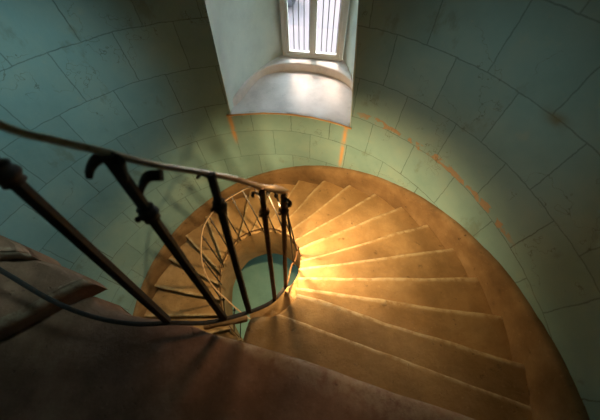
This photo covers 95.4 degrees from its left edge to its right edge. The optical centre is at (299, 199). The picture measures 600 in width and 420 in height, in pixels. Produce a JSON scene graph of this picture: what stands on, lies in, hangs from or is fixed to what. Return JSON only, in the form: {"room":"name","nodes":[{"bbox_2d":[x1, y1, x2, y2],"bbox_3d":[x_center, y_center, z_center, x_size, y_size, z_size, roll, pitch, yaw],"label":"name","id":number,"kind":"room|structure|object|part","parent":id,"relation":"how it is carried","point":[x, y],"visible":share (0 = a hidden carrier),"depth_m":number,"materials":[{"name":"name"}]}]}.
{"room":"spiral staircase","nodes":[
{"label":"spiral staircase","id":0,"kind":"room"},
{"bbox_2d":[232,253,297,338],"bbox_3d":[-0.380,2.541,4.852,6.500,0.200,6.500,-1,58,0],"label":"floor","id":1,"kind":"structure","parent":0,"point":[256,276],"depth_m":5.34,"materials":[{"name":"teal paint"}]},
{"bbox_2d":[0,180,531,419],"bbox_3d":[-0.406,1.624,3.430,3.910,4.138,3.888,-12,58,-7],"label":"spiral staircase","id":2,"kind":"structure","parent":1,"relation":"on","point":[378,319],"depth_m":1.86,"materials":[{"name":"stone"}]},
{"bbox_2d":[0,120,297,337],"bbox_3d":[-1.028,0.561,2.578,2.014,4.452,1.321,-1,58,0],"label":"stair railing","id":3,"kind":"object","parent":2,"relation":"on","point":[12,177],"visible":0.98,"depth_m":1.15,"materials":[{"name":"metal"}]},
{"bbox_3d":[-0.884,0.257,1.202,0.050,1.463,0.329,-10,58,-6],"label":"post","id":4,"kind":"part","parent":3,"relation":"part of","materials":[{"name":"metal"}]},
{"bbox_3d":[-1.071,0.629,1.800,1.946,0.673,0.369,1,58,1],"label":"rail","id":5,"kind":"part","parent":3,"relation":"part of","materials":[{"name":"metal"}]},
{"bbox_3d":[-0.543,0.327,1.323,0.045,1.342,0.289,-12,58,-6],"label":"post","id":6,"kind":"part","parent":3,"relation":"part of","materials":[{"name":"metal"}]},
{"bbox_3d":[-0.345,0.338,1.458,0.037,1.216,0.292,6,58,5],"label":"post","id":7,"kind":"part","parent":3,"relation":"part of","materials":[{"name":"metal"}]},
{"bbox_3d":[-0.596,0.956,3.413,1.172,2.432,1.111,-1,58,0],"label":"rail","id":8,"kind":"part","parent":3,"relation":"part of","materials":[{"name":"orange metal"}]},
{"bbox_3d":[-0.175,0.339,1.579,0.031,1.164,0.220,9,58,7],"label":"post","id":9,"kind":"part","parent":3,"relation":"part of","materials":[{"name":"black metal"}]},
{"bbox_3d":[-0.095,0.319,1.667,0.032,1.173,0.138,24,61,16],"label":"post","id":10,"kind":"part","parent":3,"relation":"part of","materials":[{"name":"black metal"}]},
{"bbox_2d":[0,0,599,419],"bbox_3d":[-0.429,0.619,1.832,6.499,6.960,6.500,-19,59,-11],"label":"wall","id":11,"kind":"structure","parent":0,"point":[486,111],"depth_m":2.10,"materials":[{"name":"paint"}]},
{"bbox_2d":[205,0,282,113],"bbox_3d":[-0.573,-1.897,2.516,0.219,1.908,1.170,22,61,14],"label":"window reveal","id":12,"kind":"object","parent":11,"relation":"attached to","point":[247,36],"depth_m":2.85,"materials":[{"name":"paint"}]},
{"bbox_2d":[227,112,351,128],"bbox_3d":[-0.123,-0.892,2.982,1.374,0.024,0.134,7,58,6],"label":"trim","id":13,"kind":"structure","parent":11,"relation":"attached to","point":[261,112],"depth_m":3.00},
{"bbox_2d":[229,71,351,126],"bbox_3d":[-0.054,-1.211,3.235,1.391,0.103,0.929,7,58,6],"label":"window sill","id":14,"kind":"structure","parent":11,"relation":"attached to","point":[305,93],"depth_m":3.17,"materials":[{"name":"stone"}]},
{"bbox_2d":[233,54,352,105],"bbox_3d":[-0.139,-1.453,3.341,1.880,0.226,0.885,-8,58,-4],"label":"trim","id":15,"kind":"structure","parent":11,"relation":"attached to","point":[337,69],"depth_m":3.35,"materials":[{"name":"stone"}]},
{"bbox_2d":[279,0,349,60],"bbox_3d":[0.145,-2.222,2.711,0.744,1.648,0.068,8,58,6],"label":"window","id":16,"kind":"structure","parent":11,"relation":"in","point":[287,51],"depth_m":3.15,"materials":[{"name":"white paint"}]},
{"bbox_2d":[343,0,357,125],"bbox_3d":[0.575,-1.734,2.393,0.285,1.908,1.072,7,58,5],"label":"window reveal","id":17,"kind":"structure","parent":11,"relation":"attached to","point":[350,45],"depth_m":2.96,"materials":[{"name":"paint"}]},
{"bbox_2d":[133,165,589,419],"bbox_3d":[-0.409,1.391,3.045,4.032,4.073,4.032,-1,58,0],"label":"baseboard","id":18,"kind":"structure","parent":11,"relation":"attached to","point":[553,393],"depth_m":2.28,"materials":[{"name":"brown paint"}]},
{"bbox_3d":[0.254,-2.427,2.989,1.122,2.260,0.747,-1,58,0],"label":"trim","id":19,"kind":"structure","parent":0,"visible":0},
{"bbox_2d":[292,0,298,39],"bbox_3d":[-0.048,-2.132,3.247,0.072,0.428,0.020,8,58,6],"label":"window grille","id":20,"kind":"object","parent":19,"relation":"attached to","point":[292,0],"depth_m":3.23,"materials":[{"name":"metal"}]},
{"bbox_2d":[294,0,309,50],"bbox_3d":[0.023,-2.090,3.290,0.196,0.562,0.020,8,58,6],"label":"window grille","id":21,"kind":"object","parent":19,"relation":"attached to","point":[304,0],"depth_m":3.30,"materials":[{"name":"metal"}]},
{"bbox_2d":[321,0,340,52],"bbox_3d":[0.360,-2.048,3.246,0.199,0.577,0.020,8,58,6],"label":"window grille","id":22,"kind":"object","parent":19,"relation":"attached to","point":[322,25],"depth_m":3.22,"materials":[{"name":"metal"}]},
{"label":"outside","id":23,"kind":"structure","parent":0,"visible":0},
{"bbox_2d":[288,0,345,52],"bbox_3d":[-1.331,-34.614,26.540,80.000,0.188,80.000,-1,58,0],"label":"ground","id":24,"kind":"structure","parent":23,"point":[299,39],"depth_m":7.53,"materials":[{"name":"white"}]},
{"bbox_2d":[287,0,295,7],"bbox_3d":[-0.504,-6.312,7.706,1.244,1.586,1.234,-39,65,-21],"label":"bush","id":25,"kind":"object","parent":24,"relation":"on","point":[289,1],"visible":0.21,"depth_m":8.08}
]}

